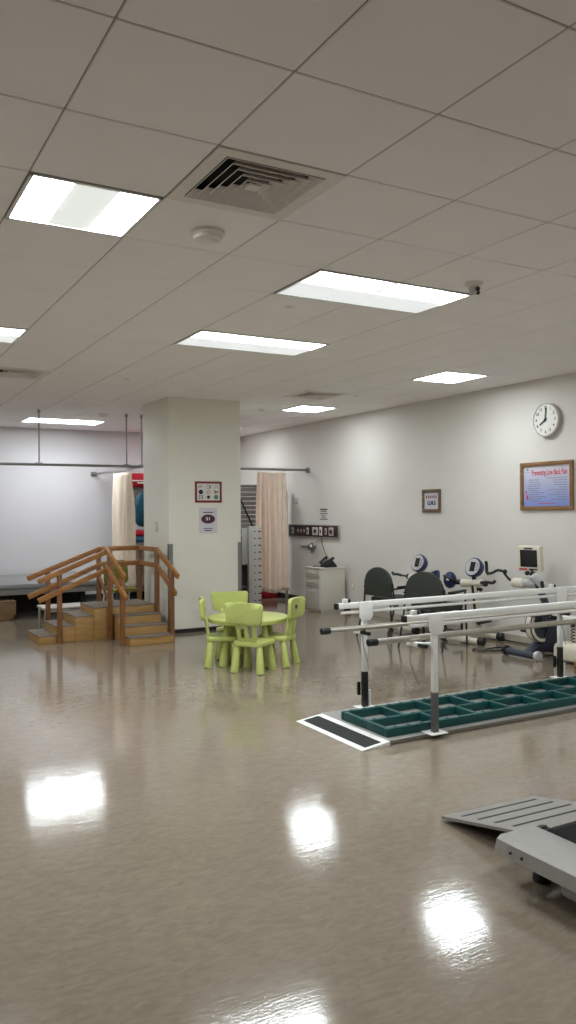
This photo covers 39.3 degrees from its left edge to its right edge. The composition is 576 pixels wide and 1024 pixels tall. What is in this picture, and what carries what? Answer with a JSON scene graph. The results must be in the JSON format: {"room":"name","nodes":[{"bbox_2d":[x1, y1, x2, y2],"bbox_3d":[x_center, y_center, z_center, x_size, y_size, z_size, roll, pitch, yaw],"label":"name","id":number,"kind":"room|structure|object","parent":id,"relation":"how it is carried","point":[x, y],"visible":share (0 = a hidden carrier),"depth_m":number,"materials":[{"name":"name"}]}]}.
{"room":"care facility","nodes":[
{"label":"care facility","id":0,"kind":"room"},
{"bbox_2d":[0,427,143,594],"bbox_3d":[-5.318,-0.060,13.181,9.980,3.206,0.200,0,0,-29],"label":"wall","id":1,"kind":"structure","parent":0,"point":[50,515],"depth_m":13.83,"materials":[{"name":"paint"}]},
{"bbox_2d":[85,591,144,599],"bbox_3d":[-5.167,1.497,13.139,9.780,0.090,0.012,0,0,-29],"label":"baseboard","id":2,"kind":"structure","parent":1,"relation":"attached to","point":[132,594],"depth_m":14.29,"materials":[{"name":"black plastic"}]},
{"bbox_2d":[143,396,240,629],"bbox_3d":[-1.278,-0.062,10.684,0.995,3.156,0.940,0,0,-29],"label":"column","id":3,"kind":"structure","parent":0,"point":[186,441],"depth_m":10.28,"materials":[{"name":"paint"}]},
{"bbox_2d":[175,626,220,633],"bbox_3d":[-1.267,1.494,10.687,0.987,0.045,0.932,0,0,-29],"label":"baseboard","id":4,"kind":"structure","parent":3,"relation":"attached to","point":[203,628],"depth_m":10.20,"materials":[{"name":"black plastic"}]},
{"bbox_2d":[167,542,241,631],"bbox_3d":[-1.053,0.945,10.296,1.003,1.100,0.054,0,0,-29],"label":"trim","id":5,"kind":"structure","parent":3,"relation":"attached to","point":[169,546],"depth_m":10.49,"materials":[{"name":"grey metal"}]},
{"bbox_2d":[199,508,216,533],"bbox_3d":[-1.018,0.110,10.288,0.250,0.330,0.004,0,0,-29],"label":"paper notice","id":6,"kind":"object","parent":3,"relation":"attached to","point":[207,516],"visible":1,"depth_m":10.28,"materials":[{"name":"white paper"}]},
{"bbox_2d":[195,481,221,502],"bbox_3d":[-1.015,-0.255,10.287,0.370,0.270,0.012,0,0,-29],"label":"framed notice","id":7,"kind":"object","parent":3,"relation":"attached to","point":[205,491],"visible":1,"depth_m":10.28,"materials":[{"name":"paper"}]},
{"bbox_2d":[197,483,219,499],"bbox_3d":[-1.016,-0.255,10.289,0.314,0.214,0.008,0,0,-29],"label":"print","id":8,"kind":"object","parent":7,"relation":"attached to","point":[205,491],"depth_m":10.29,"materials":[{"name":"paper"}]},
{"bbox_2d":[0,0,575,436],"bbox_3d":[-1.142,-1.443,5.896,9.780,0.018,16.600,0,0,-29],"label":"ceiling","id":9,"kind":"structure","parent":0,"point":[429,55],"depth_m":3.66,"materials":[{"name":"tile"}]},
{"bbox_2d":[0,326,27,343],"bbox_3d":[-2.697,-1.473,6.273,1.192,0.111,0.592,0,0,-29],"label":"ceiling light","id":10,"kind":"object","parent":9,"relation":"attached to","point":[8,335],"visible":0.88,"depth_m":6.66,"materials":[{"name":"white plastic"}]},
{"bbox_2d":[0,367,51,379],"bbox_3d":[-2.790,-1.454,8.283,0.592,0.073,0.592,0,0,-29],"label":"ceiling vent","id":11,"kind":"object","parent":9,"relation":"in","point":[7,372],"visible":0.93,"depth_m":8.32,"materials":[{"name":"beige metal"}]},
{"bbox_2d":[21,417,105,424],"bbox_3d":[-3.530,-1.475,12.681,1.192,0.111,0.592,0,0,-29],"label":"ceiling light","id":12,"kind":"object","parent":9,"relation":"attached to","point":[29,419],"visible":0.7,"depth_m":12.83,"materials":[{"name":"white plastic"}]},
{"bbox_2d":[5,171,163,237],"bbox_3d":[-0.972,-1.482,3.801,0.592,0.111,0.592,0,0,-29],"label":"ceiling light","id":13,"kind":"object","parent":9,"relation":"attached to","point":[72,204],"visible":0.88,"depth_m":3.84,"materials":[{"name":"white plastic"}]},
{"bbox_2d":[47,184,119,228],"bbox_3d":[-0.971,-1.431,3.801,0.200,0.004,0.552,0,0,-29],"label":"diffuser","id":14,"kind":"object","parent":13,"relation":"attached to","point":[84,203],"depth_m":3.77,"materials":[{"name":"white plastic"}]},
{"bbox_2d":[98,413,107,416],"bbox_3d":[-2.698,-1.405,11.774,0.150,0.051,0.150,0,0,-29],"label":"smoke detector","id":15,"kind":"object","parent":9,"relation":"attached to","point":[99,414],"visible":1,"depth_m":11.72,"materials":[{"name":"plastic"}]},
{"bbox_2d":[0,409,309,476],"bbox_3d":[-4.334,-1.013,12.124,9.280,0.811,2.610,0,0,-29],"label":"rail","id":16,"kind":"object","parent":9,"relation":"hanging from","point":[126,466],"visible":0.79,"depth_m":11.77,"materials":[{"name":"grey metal"}]},
{"bbox_2d":[112,469,135,586],"bbox_3d":[-2.590,0.264,12.721,0.202,1.858,0.921,0,0,-29],"label":"privacy curtain","id":17,"kind":"object","parent":16,"relation":"hanging from","point":[123,505],"visible":0.76,"depth_m":12.52,"materials":[{"name":"white fabric"}]},
{"bbox_2d":[256,470,288,592],"bbox_3d":[-0.251,0.311,12.956,0.584,1.988,0.146,0,0,-29],"label":"privacy curtain","id":18,"kind":"object","parent":16,"relation":"hanging from","point":[271,497],"visible":0.97,"depth_m":12.97,"materials":[{"name":"beige fabric"}]},
{"bbox_2d":[191,226,224,243],"bbox_3d":[-0.412,-1.412,4.139,0.176,0.051,0.176,0,0,-29],"label":"smoke detector","id":19,"kind":"object","parent":9,"relation":"attached to","point":[201,234],"visible":1,"depth_m":4.09,"materials":[{"name":"plastic"}]},
{"bbox_2d":[174,329,328,355],"bbox_3d":[-0.310,-1.492,6.920,1.192,0.111,0.592,0,0,-29],"label":"ceiling light","id":20,"kind":"object","parent":9,"relation":"attached to","point":[201,338],"visible":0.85,"depth_m":7.06,"materials":[{"name":"white plastic"}]},
{"bbox_2d":[190,337,309,350],"bbox_3d":[-0.309,-1.440,6.920,1.152,0.004,0.033,0,0,-29],"label":"diffuser","id":21,"kind":"object","parent":20,"relation":"attached to","point":[204,339],"depth_m":6.93,"materials":[{"name":"white plastic"}]},
{"bbox_2d":[166,145,345,219],"bbox_3d":[-0.155,-1.467,3.570,0.592,0.073,0.592,0,0,-29],"label":"ceiling vent","id":22,"kind":"object","parent":9,"relation":"in","point":[230,179],"visible":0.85,"depth_m":3.58,"materials":[{"name":"beige metal"}]},
{"bbox_2d":[259,408,268,411],"bbox_3d":[-0.336,-1.425,11.341,0.150,0.046,0.150,0,0,-29],"label":"smoke detector","id":23,"kind":"object","parent":9,"relation":"attached to","point":[261,409],"visible":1,"depth_m":11.28,"materials":[{"name":"plastic"}]},
{"bbox_2d":[0,0,575,422],"bbox_3d":[-1.142,-1.452,5.896,9.780,0.026,16.600,0,0,-29],"label":"trim","id":24,"kind":"structure","parent":9,"relation":"attached to","point":[387,285],"depth_m":3.21,"materials":[{"name":"grey metal"}]},
{"bbox_2d":[280,405,335,412],"bbox_3d":[0.291,-1.502,11.380,0.592,0.111,0.592,0,0,-29],"label":"ceiling light","id":25,"kind":"object","parent":9,"relation":"attached to","point":[302,408],"visible":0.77,"depth_m":11.51,"materials":[{"name":"white plastic"}]},
{"bbox_2d":[294,407,323,411],"bbox_3d":[0.291,-1.451,11.380,0.200,0.004,0.552,0,0,-29],"label":"diffuser","id":26,"kind":"object","parent":25,"relation":"attached to","point":[309,408],"depth_m":11.41,"materials":[{"name":"white plastic"}]},
{"bbox_2d":[285,390,347,399],"bbox_3d":[0.353,-1.480,10.040,0.592,0.073,0.592,0,0,-29],"label":"ceiling vent","id":27,"kind":"object","parent":9,"relation":"in","point":[317,395],"visible":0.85,"depth_m":10.01,"materials":[{"name":"grey metal"}]},
{"bbox_2d":[274,269,471,313],"bbox_3d":[0.569,-1.496,5.349,1.192,0.111,0.592,0,0,-29],"label":"ceiling light","id":28,"kind":"object","parent":9,"relation":"attached to","point":[320,285],"visible":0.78,"depth_m":5.46,"materials":[{"name":"white plastic"}]},
{"bbox_2d":[299,282,441,304],"bbox_3d":[0.569,-1.445,5.349,1.152,0.004,0.033,0,0,-29],"label":"diffuser","id":29,"kind":"object","parent":28,"relation":"attached to","point":[300,283],"depth_m":5.33,"materials":[{"name":"white plastic"}]},
{"bbox_2d":[411,371,488,383],"bbox_3d":[1.754,-1.510,8.761,0.592,0.111,0.592,0,0,-29],"label":"ceiling light","id":30,"kind":"object","parent":9,"relation":"attached to","point":[454,377],"visible":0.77,"depth_m":8.87,"materials":[{"name":"white plastic"}]},
{"bbox_2d":[426,373,469,381],"bbox_3d":[1.755,-1.458,8.761,0.200,0.004,0.552,0,0,-29],"label":"diffuser","id":31,"kind":"object","parent":30,"relation":"attached to","point":[458,375],"depth_m":8.74,"materials":[{"name":"white plastic"}]},
{"bbox_2d":[465,280,482,294],"bbox_3d":[1.178,-1.412,5.107,0.116,0.078,0.116,0,0,-29],"label":"security camera","id":32,"kind":"object","parent":9,"relation":"attached to","point":[473,286],"visible":1,"depth_m":5.08,"materials":[{"name":"plastic"}]},
{"bbox_2d":[0,596,575,1023],"bbox_3d":[-1.119,1.597,5.900,10.180,0.150,17.000,0,0,-29],"label":"floor","id":33,"kind":"structure","parent":0,"point":[177,847],"depth_m":3.69,"materials":[{"name":"tile"}]},
{"bbox_2d":[0,598,15,620],"bbox_3d":[-4.181,1.398,11.498,0.500,0.278,0.480,0,0,-29],"label":"storage basket","id":34,"kind":"object","parent":33,"relation":"on","point":[7,605],"visible":1,"depth_m":11.36,"materials":[{"name":"brown wood"}]},
{"bbox_2d":[0,572,106,611],"bbox_3d":[-5.038,1.293,12.005,4.500,0.500,1.920,0,0,-29],"label":"table","id":35,"kind":"object","parent":33,"relation":"on","point":[17,587],"visible":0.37,"depth_m":12.37,"materials":[{"name":"grey leather"}]},
{"bbox_2d":[37,602,79,628],"bbox_3d":[-2.740,1.370,10.631,1.030,0.315,0.400,0,0,-29],"label":"bench","id":36,"kind":"object","parent":33,"relation":"on","point":[65,606],"visible":0.38,"depth_m":10.42,"materials":[{"name":"metal"}]},
{"bbox_2d":[27,545,179,645],"bbox_3d":[-2.214,0.972,9.578,1.485,1.105,1.505,0,0,-29],"label":"steps","id":37,"kind":"structure","parent":33,"relation":"on","point":[131,622],"depth_m":9.60,"materials":[{"name":"brown wood"}]},
{"bbox_2d":[102,560,136,600],"bbox_3d":[-2.382,1.109,11.450,0.404,0.834,0.444,0,0,-35],"label":"chair","id":38,"kind":"object","parent":33,"relation":"on","point":[128,588],"visible":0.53,"depth_m":11.49,"materials":[{"name":"green plastic"}]},
{"bbox_2d":[116,488,143,598],"bbox_3d":[-2.422,0.530,14.282,1.140,1.980,0.540,0,0,-29],"label":"storage rack","id":39,"kind":"object","parent":33,"relation":"on","point":[133,488],"visible":0.07,"depth_m":14.11,"materials":[{"name":"grey metal"}]},
{"bbox_2d":[132,473,143,487],"bbox_3d":[-2.439,-0.546,14.235,0.960,0.248,0.572,0,0,-29],"label":"bag","id":40,"kind":"object","parent":39,"relation":"on","point":[137,478],"visible":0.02,"depth_m":13.87,"materials":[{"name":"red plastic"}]},
{"bbox_2d":[134,491,143,526],"bbox_3d":[-2.452,-0.084,13.759,0.211,0.672,0.382,0,0,36],"label":"bolster","id":41,"kind":"object","parent":39,"relation":"hanging from","point":[139,501],"visible":0.36,"depth_m":13.66,"materials":[{"name":"teal plastic"}]},
{"bbox_2d":[136,536,143,541],"bbox_3d":[-2.431,0.469,14.255,0.940,0.099,0.460,0,0,-29],"label":"mat","id":42,"kind":"object","parent":39,"relation":"on","point":[138,538],"visible":0.02,"depth_m":13.93,"materials":[{"name":"teal plastic"}]},
{"bbox_2d":[136,530,143,535],"bbox_3d":[-2.431,0.364,14.255,0.940,0.099,0.460,0,0,-29],"label":"mat","id":43,"kind":"object","parent":42,"relation":"on","point":[138,532],"visible":0.02,"depth_m":13.93,"materials":[{"name":"red plastic"}]},
{"bbox_2d":[198,596,240,667],"bbox_3d":[-0.680,1.185,8.007,0.406,0.671,0.405,0,0,-7],"label":"chair","id":44,"kind":"object","parent":33,"relation":"on","point":[211,638],"visible":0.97,"depth_m":7.86,"materials":[{"name":"plastic"}]},
{"bbox_2d":[211,591,249,659],"bbox_3d":[-0.590,1.184,8.466,0.405,0.671,0.406,0,0,-11],"label":"chair","id":45,"kind":"object","parent":33,"relation":"on","point":[218,599],"visible":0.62,"depth_m":8.59,"materials":[{"name":"plastic"}]},
{"bbox_2d":[208,611,287,667],"bbox_3d":[-0.399,1.280,8.102,0.810,0.475,0.810,0,0,-29],"label":"table","id":46,"kind":"object","parent":33,"relation":"on","point":[269,619],"visible":0.56,"depth_m":7.88,"materials":[{"name":"plastic"}]},
{"bbox_2d":[224,603,276,674],"bbox_3d":[-0.338,1.183,7.661,0.405,0.671,0.406,0,0,24],"label":"chair","id":47,"kind":"object","parent":33,"relation":"on","point":[245,614],"visible":1,"depth_m":7.54,"materials":[{"name":"plastic"}]},
{"bbox_2d":[241,526,261,604],"bbox_3d":[-0.853,0.866,12.145,0.850,1.290,0.360,0,0,-29],"label":"rack","id":48,"kind":"object","parent":33,"relation":"on","point":[251,535],"visible":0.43,"depth_m":12.15,"materials":[{"name":"metal"}]},
{"bbox_2d":[240,485,287,599],"bbox_3d":[-0.517,0.525,13.487,1.198,1.964,0.096,0,0,-29],"label":"slatted screen","id":49,"kind":"object","parent":33,"relation":"on","point":[246,510],"visible":0.04,"depth_m":13.42,"materials":[{"name":"grey metal"}]},
{"bbox_2d":[261,591,276,598],"bbox_3d":[-0.757,1.407,14.380,0.790,0.200,0.958,0,0,-29],"label":"floor mat","id":50,"kind":"object","parent":33,"relation":"on","point":[264,594],"visible":0.1,"depth_m":14.06,"materials":[{"name":"red plastic"}]},
{"bbox_2d":[255,596,305,667],"bbox_3d":[-0.082,1.181,8.002,0.406,0.671,0.405,0,0,22],"label":"chair","id":51,"kind":"object","parent":33,"relation":"on","point":[296,605],"visible":0.87,"depth_m":7.93,"materials":[{"name":"plastic"}]},
{"bbox_2d":[305,566,345,612],"bbox_3d":[0.558,1.166,12.280,0.480,0.668,0.440,0,0,-29],"label":"base cabinet","id":52,"kind":"object","parent":33,"relation":"on","point":[325,587],"visible":0.94,"depth_m":12.11,"materials":[{"name":"laminate"}]},
{"bbox_2d":[313,534,336,567],"bbox_3d":[0.492,0.595,12.454,0.308,0.472,0.841,0,0,-15],"label":"desk phone","id":53,"kind":"object","parent":52,"relation":"on","point":[329,563],"visible":1,"depth_m":12.13,"materials":[{"name":"black plastic"}]},
{"bbox_2d":[356,567,422,637],"bbox_3d":[1.233,1.078,9.704,0.631,0.848,0.584,0,0,-36],"label":"chair","id":54,"kind":"object","parent":33,"relation":"on","point":[378,582],"visible":0.7,"depth_m":9.56,"materials":[{"name":"grey fabric"}]},
{"bbox_2d":[388,554,446,634],"bbox_3d":[1.641,1.013,10.119,0.532,0.960,0.864,0,0,-32],"label":"trainer","id":55,"kind":"object","parent":33,"relation":"on","point":[419,563],"visible":0.4,"depth_m":10.11,"materials":[{"name":"beige plastic"}]},
{"bbox_2d":[398,572,467,652],"bbox_3d":[1.620,1.076,8.989,0.584,0.848,0.630,0,0,39],"label":"chair","id":56,"kind":"object","parent":33,"relation":"on","point":[420,584],"visible":0.76,"depth_m":8.84,"materials":[{"name":"black plastic"}]},
{"bbox_2d":[296,584,575,750],"bbox_3d":[1.923,1.067,6.393,3.820,0.858,0.940,0,0,-29],"label":"bars","id":57,"kind":"object","parent":33,"relation":"on","point":[331,724],"visible":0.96,"depth_m":5.84,"materials":[{"name":"white metal"}]},
{"bbox_2d":[341,675,575,737],"bbox_3d":[1.897,1.436,6.292,3.170,0.062,0.555,0,0,-29],"label":"ladder","id":58,"kind":"object","parent":57,"relation":"on","point":[533,701],"visible":0.97,"depth_m":5.92,"materials":[{"name":"teal plastic"}]},
{"bbox_2d":[440,558,504,645],"bbox_3d":[2.116,1.010,9.334,0.731,0.960,0.532,0,0,42],"label":"trainer","id":59,"kind":"object","parent":33,"relation":"on","point":[474,567],"visible":0.84,"depth_m":9.31,"materials":[{"name":"beige plastic"}]},
{"bbox_2d":[447,628,529,644],"bbox_3d":[2.324,1.478,9.628,0.047,0.017,2.052,0,0,-29],"label":"power cable","id":60,"kind":"object","parent":33,"relation":"on","point":[447,628],"visible":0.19,"depth_m":9.16,"materials":[{"name":"black plastic"}]},
{"bbox_2d":[472,647,511,651],"bbox_3d":[2.214,1.480,8.699,0.478,0.016,0.210,0,0,-11],"label":"cable","id":61,"kind":"object","parent":33,"relation":"on","point":[473,649],"visible":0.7,"depth_m":8.61,"materials":[{"name":"black plastic"}]},
{"bbox_2d":[442,796,575,901],"bbox_3d":[1.709,0.879,2.869,1.111,1.250,2.805,0,0,-29],"label":"treadmill","id":62,"kind":"object","parent":33,"relation":"on","point":[540,835],"visible":1,"depth_m":3.35,"materials":[{"name":"grey metal"}]},
{"bbox_2d":[484,545,556,660],"bbox_3d":[2.478,0.923,8.516,0.578,1.136,0.902,0,0,-29],"label":"trainer","id":63,"kind":"object","parent":33,"relation":"on","point":[530,558],"visible":0.84,"depth_m":8.35,"materials":[{"name":"beige plastic"}]},
{"bbox_2d":[517,545,543,571],"bbox_3d":[2.550,0.490,8.481,0.136,0.272,0.277,0,0,-29],"label":"monitor","id":64,"kind":"object","parent":63,"relation":"on","point":[530,558],"depth_m":8.44,"materials":[{"name":"beige plastic"}]},
{"bbox_2d":[551,614,575,662],"bbox_3d":[2.889,1.253,7.988,0.420,0.430,0.532,0,0,-29],"label":"trainer","id":65,"kind":"object","parent":33,"relation":"on","point":[569,650],"visible":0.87,"depth_m":7.93,"materials":[{"name":"beige plastic"}]},
{"bbox_2d":[240,372,575,640],"bbox_3d":[3.175,-0.117,8.419,0.200,3.206,16.800,0,0,-29],"label":"wall","id":66,"kind":"structure","parent":0,"point":[371,470],"depth_m":10.52,"materials":[{"name":"paint"}]},
{"bbox_2d":[277,592,349,610],"bbox_3d":[0.020,1.457,13.869,0.012,0.090,3.800,0,0,-29],"label":"baseboard","id":67,"kind":"structure","parent":66,"relation":"attached to","point":[280,595],"depth_m":14.00,"materials":[{"name":"black plastic"}]},
{"bbox_2d":[288,524,339,538],"bbox_3d":[0.398,0.310,13.133,0.055,0.212,1.586,0,0,-29],"label":"panel","id":68,"kind":"object","parent":66,"relation":"attached to","point":[294,530],"visible":1,"depth_m":13.06,"materials":[{"name":"metal"}]},
{"bbox_2d":[300,538,317,552],"bbox_3d":[0.330,0.531,13.185,0.125,0.279,0.622,0,0,-29],"label":"suction regulator","id":69,"kind":"object","parent":68,"relation":"attached to","point":[310,546],"visible":1,"depth_m":13.07,"materials":[{"name":"metal"}]},
{"bbox_2d":[312,527,317,534],"bbox_3d":[0.439,0.310,13.041,0.012,0.130,0.170,0,0,-29],"label":"outlet","id":70,"kind":"object","parent":68,"relation":"attached to","point":[314,529],"depth_m":13.03,"materials":[{"name":"plastic"}]},
{"bbox_2d":[319,508,327,520],"bbox_3d":[0.570,0.039,12.874,0.003,0.200,0.260,0,0,-29],"label":"notice","id":71,"kind":"object","parent":66,"relation":"attached to","point":[323,512],"visible":1,"depth_m":12.88,"materials":[{"name":"paper"}]},
{"bbox_2d":[422,489,440,511],"bbox_3d":[1.870,-0.147,10.526,0.022,0.300,0.370,0,0,-29],"label":"framed sign","id":72,"kind":"object","parent":66,"relation":"attached to","point":[431,498],"visible":1,"depth_m":10.53,"materials":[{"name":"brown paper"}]},
{"bbox_2d":[424,492,437,508],"bbox_3d":[1.876,-0.147,10.529,0.008,0.216,0.286,0,0,-29],"label":"print","id":73,"kind":"object","parent":72,"relation":"attached to","point":[430,498],"depth_m":10.53,"materials":[{"name":"white paper"}]},
{"bbox_2d":[350,608,532,643],"bbox_3d":[4.072,1.441,6.625,0.008,0.080,12.800,0,0,-29],"label":"trim","id":74,"kind":"structure","parent":66,"relation":"attached to","point":[512,637],"depth_m":10.10,"materials":[{"name":"beige plastic"}]},
{"bbox_2d":[520,459,573,509],"bbox_3d":[2.820,-0.287,8.818,0.028,0.530,0.750,0,0,-29],"label":"framed poster","id":75,"kind":"object","parent":66,"relation":"attached to","point":[547,485],"visible":1,"depth_m":8.80,"materials":[{"name":"paper"}]},
{"bbox_2d":[533,403,561,436],"bbox_3d":[2.815,-1.002,8.777,0.066,0.370,0.370,0,0,-29],"label":"wall clock","id":76,"kind":"object","parent":66,"relation":"attached to","point":[547,418],"visible":1,"depth_m":8.74,"materials":[{"name":"white plastic"}]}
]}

